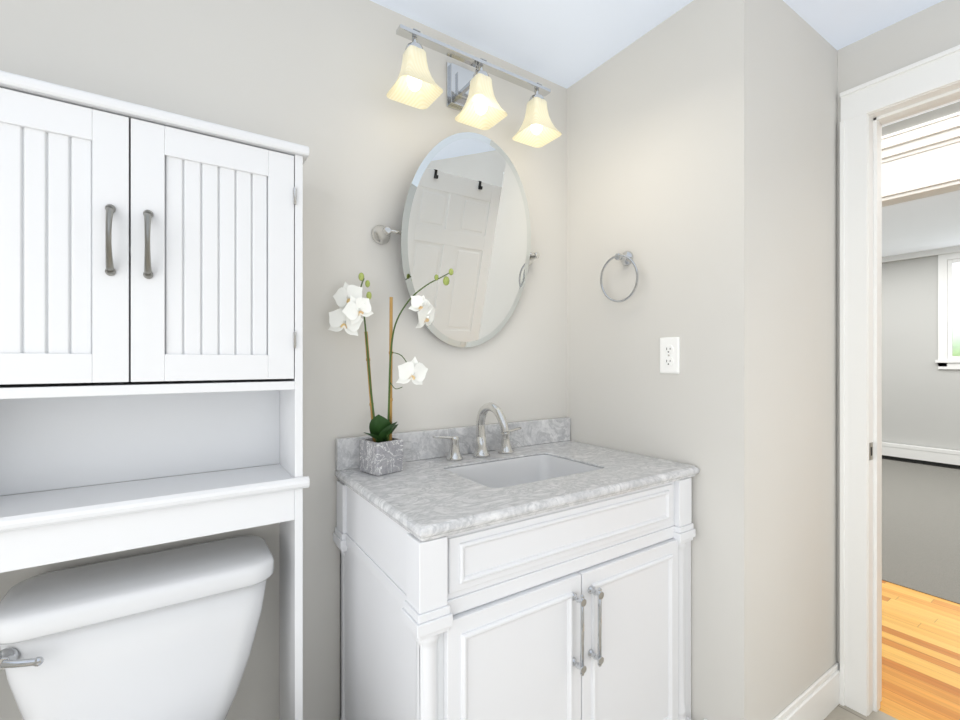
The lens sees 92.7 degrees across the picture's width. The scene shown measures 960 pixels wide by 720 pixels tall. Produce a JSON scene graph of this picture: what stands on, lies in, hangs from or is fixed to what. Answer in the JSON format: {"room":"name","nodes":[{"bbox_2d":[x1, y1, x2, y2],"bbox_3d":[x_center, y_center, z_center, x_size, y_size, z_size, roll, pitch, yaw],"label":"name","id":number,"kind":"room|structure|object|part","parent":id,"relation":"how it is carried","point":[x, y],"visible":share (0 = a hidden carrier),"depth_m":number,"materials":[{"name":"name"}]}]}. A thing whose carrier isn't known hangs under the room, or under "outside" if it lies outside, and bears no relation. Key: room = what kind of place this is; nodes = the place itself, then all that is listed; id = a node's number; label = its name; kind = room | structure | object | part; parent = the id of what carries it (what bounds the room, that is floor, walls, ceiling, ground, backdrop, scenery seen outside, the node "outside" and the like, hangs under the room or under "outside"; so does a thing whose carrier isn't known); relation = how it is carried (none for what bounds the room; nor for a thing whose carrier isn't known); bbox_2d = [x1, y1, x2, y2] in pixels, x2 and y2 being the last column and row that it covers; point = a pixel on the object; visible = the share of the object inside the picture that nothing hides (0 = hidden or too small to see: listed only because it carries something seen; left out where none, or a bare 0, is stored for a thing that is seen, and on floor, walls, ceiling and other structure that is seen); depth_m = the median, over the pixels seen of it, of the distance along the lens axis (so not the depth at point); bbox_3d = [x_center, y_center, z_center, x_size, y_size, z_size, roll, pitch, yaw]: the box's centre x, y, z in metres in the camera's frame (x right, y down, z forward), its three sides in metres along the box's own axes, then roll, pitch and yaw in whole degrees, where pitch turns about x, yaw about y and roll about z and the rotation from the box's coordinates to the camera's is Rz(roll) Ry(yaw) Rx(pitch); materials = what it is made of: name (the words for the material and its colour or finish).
{"room":"bathroom","nodes":[
{"label":"bathroom","id":0,"kind":"room"},
{"bbox_2d":[0,535,273,719],"bbox_3d":[-0.565,0.828,0.769,0.472,0.764,0.767,0,0,-33],"label":"toilet","id":1,"kind":"object","parent":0,"point":[169,634],"depth_m":0.92,"materials":[{"name":"white ceramic"}]},
{"bbox_2d":[0,0,566,719],"bbox_3d":[-0.667,0.050,1.266,2.370,2.320,0.120,0,0,-33],"label":"wall","id":2,"kind":"structure","parent":0,"point":[318,75],"depth_m":1.34,"materials":[{"name":"beige paint"}]},
{"bbox_2d":[371,132,539,347],"bbox_3d":[-0.033,-0.393,1.541,0.646,0.694,0.117,0,0,-33],"label":"mirror","id":3,"kind":"object","parent":2,"relation":"attached to","point":[466,211],"visible":1,"depth_m":1.52,"materials":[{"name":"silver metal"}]},
{"bbox_2d":[386,24,561,147],"bbox_3d":[-0.013,-0.903,1.510,0.608,0.223,0.192,0,0,-33],"label":"sconce","id":4,"kind":"object","parent":2,"relation":"attached to","point":[471,93],"visible":1,"depth_m":1.48,"materials":[{"name":"white glass"}]},
{"bbox_2d":[370,0,942,88],"bbox_3d":[0.565,-1.160,0.090,3.133,0.100,3.440,0,0,-33],"label":"ceiling","id":5,"kind":"structure","parent":0,"point":[560,42],"depth_m":1.50,"materials":[{"name":"white paint"}]},
{"bbox_2d":[567,0,836,719],"bbox_3d":[0.833,-0.040,1.836,0.763,2.500,0.820,0,0,-33],"label":"wall","id":6,"kind":"structure","parent":0,"point":[704,150],"depth_m":1.44,"materials":[{"name":"beige paint"}]},
{"bbox_2d":[600,251,638,301],"bbox_3d":[0.496,-0.296,1.601,0.057,0.184,0.164,0,0,-33],"label":"towel ring","id":7,"kind":"object","parent":6,"relation":"attached to","point":[626,258],"visible":1,"depth_m":1.60,"materials":[{"name":"silver metal"}]},
{"bbox_2d":[660,337,679,373],"bbox_3d":[0.609,-0.018,1.475,0.008,0.117,0.070,0,0,-33],"label":"outlet","id":8,"kind":"object","parent":6,"relation":"attached to","point":[669,346],"visible":1,"depth_m":1.47,"materials":[{"name":"white plastic"}]},
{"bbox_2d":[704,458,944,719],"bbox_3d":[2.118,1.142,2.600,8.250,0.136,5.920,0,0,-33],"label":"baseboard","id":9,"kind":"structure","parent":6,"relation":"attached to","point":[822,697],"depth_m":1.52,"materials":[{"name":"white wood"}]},
{"bbox_2d":[824,704,897,719],"bbox_3d":[0.540,1.240,0.073,3.073,0.060,3.440,0,0,-33],"label":"floor","id":10,"kind":"structure","parent":0,"point":[840,712],"depth_m":1.56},
{"bbox_2d":[0,70,309,719],"bbox_3d":[-0.744,0.349,0.983,0.684,1.722,0.236,0,0,-33],"label":"cabinet","id":11,"kind":"object","parent":10,"relation":"on","point":[151,259],"visible":1,"depth_m":0.97,"materials":[{"name":"white wood"}]},
{"bbox_3d":[-0.834,-0.222,0.836,0.308,0.528,0.018,0,0,-33],"label":"cabinet door","id":12,"kind":"part","parent":11,"relation":"part of","materials":[{"name":"white paint"}]},
{"bbox_3d":[-0.574,-0.222,1.007,0.308,0.528,0.018,0,0,-33],"label":"cabinet door","id":13,"kind":"part","parent":11,"relation":"part of","materials":[{"name":"white paint"}]},
{"bbox_2d":[333,402,699,719],"bbox_3d":[0.124,0.673,1.356,0.941,1.074,0.595,0,0,-33],"label":"vanity","id":14,"kind":"object","parent":10,"relation":"on","point":[521,570],"visible":0.99,"depth_m":1.13,"materials":[{"name":"white paint"}]},
{"bbox_3d":[0.089,0.798,1.025,0.376,0.548,0.023,0,0,-33],"label":"door","id":15,"kind":"part","parent":14,"relation":"part of","materials":[{"name":"white paint"}]},
{"bbox_2d":[335,417,699,540],"bbox_3d":[0.120,0.289,1.367,0.936,0.122,0.569,0,0,-33],"label":"countertop","id":16,"kind":"structure","parent":14,"relation":"on","point":[430,501],"depth_m":1.25,"materials":[{"name":"stone"}]},
{"bbox_2d":[328,268,453,475],"bbox_3d":[-0.253,0.027,1.327,0.355,0.586,0.128,0,0,0],"label":"orchid","id":17,"kind":"object","parent":16,"relation":"on","point":[381,454],"visible":1,"depth_m":1.30,"materials":[{"name":"white plant"}]},
{"bbox_3d":[-0.286,0.274,1.328,0.108,0.092,0.108,0,0,-33],"label":"pot","id":18,"kind":"part","parent":17,"relation":"part of","materials":[{"name":"grey stone"}]},
{"bbox_2d":[432,402,520,460],"bbox_3d":[0.037,0.228,1.497,0.352,0.184,0.178,0,0,-33],"label":"faucet","id":19,"kind":"object","parent":16,"relation":"on","point":[506,452],"depth_m":1.52,"materials":[{"name":"silver metal"}]},
{"bbox_2d":[445,455,602,487],"bbox_3d":[0.132,0.403,1.376,0.480,0.150,0.344,0,0,-33],"label":"sink","id":20,"kind":"object","parent":16,"relation":"in","point":[498,471],"depth_m":1.49,"materials":[{"name":"white ceramic"}]},
{"bbox_3d":[0.415,0.798,1.240,0.396,0.548,0.023,0,0,-33],"label":"door","id":21,"kind":"part","parent":14,"relation":"part of","materials":[{"name":"white paint"}]},
{"bbox_2d":[837,0,959,668],"bbox_3d":[2.049,-0.040,0.577,0.120,2.500,2.620,0,0,-33],"label":"wall","id":22,"kind":"structure","parent":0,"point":[935,29],"depth_m":1.55,"materials":[{"name":"beige paint"}]},
{"bbox_2d":[840,45,959,716],"bbox_3d":[1.591,0.133,1.270,0.162,2.154,0.932,0,0,-33],"label":"door frame","id":23,"kind":"structure","parent":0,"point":[933,81],"depth_m":1.58,"materials":[{"name":"white wood"}]},
{"bbox_2d":[879,580,959,719],"bbox_3d":[1.648,1.240,2.289,1.217,0.060,5.920,0,0,-33],"label":"floor","id":24,"kind":"structure","parent":0,"point":[921,631],"depth_m":1.88,"materials":[{"name":"brown wood"}]},
{"bbox_2d":[882,255,959,450],"bbox_3d":[5.612,-0.040,4.903,0.120,2.500,5.920,0,0,-33],"label":"wall","id":25,"kind":"structure","parent":0,"point":[921,400],"depth_m":5.46,"materials":[{"name":"grey paint"}]},
{"bbox_2d":[882,112,959,262],"bbox_3d":[3.832,-0.040,3.729,4.146,2.500,5.920,0,0,-33],"label":"molding","id":26,"kind":"structure","parent":25,"relation":"attached to","point":[927,154],"depth_m":2.39,"materials":[{"name":"white wood"}]},
{"bbox_2d":[882,442,959,468],"bbox_3d":[5.321,1.099,5.142,0.071,0.198,3.200,0,0,-33],"label":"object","id":27,"kind":"object","parent":25,"relation":"attached to","point":[903,452],"visible":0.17,"depth_m":5.34,"materials":[{"name":"white metal"}]},
{"bbox_2d":[935,252,959,368],"bbox_3d":[5.565,-0.565,4.830,0.035,1.320,1.100,0,0,-33],"label":"room window","id":28,"kind":"structure","parent":25,"relation":"in","point":[948,264],"depth_m":5.20,"materials":[{"name":"white paint"}]},
{"bbox_2d":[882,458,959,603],"bbox_3d":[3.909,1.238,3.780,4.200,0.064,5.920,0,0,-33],"label":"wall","id":29,"kind":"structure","parent":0,"point":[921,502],"depth_m":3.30,"materials":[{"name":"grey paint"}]},
{"bbox_2d":[882,99,959,256],"bbox_3d":[3.376,-1.340,3.429,5.477,0.100,5.920,0,0,-33],"label":"ceiling","id":30,"kind":"structure","parent":0,"point":[933,222],"depth_m":4.30,"materials":[{"name":"white paint"}]},
{"bbox_2d":[882,102,959,197],"bbox_3d":[2.206,-0.040,2.657,0.120,2.500,5.920,0,0,-33],"label":"wall","id":31,"kind":"structure","parent":0,"point":[953,108],"depth_m":2.39,"materials":[{"name":"white paint"}]}
]}

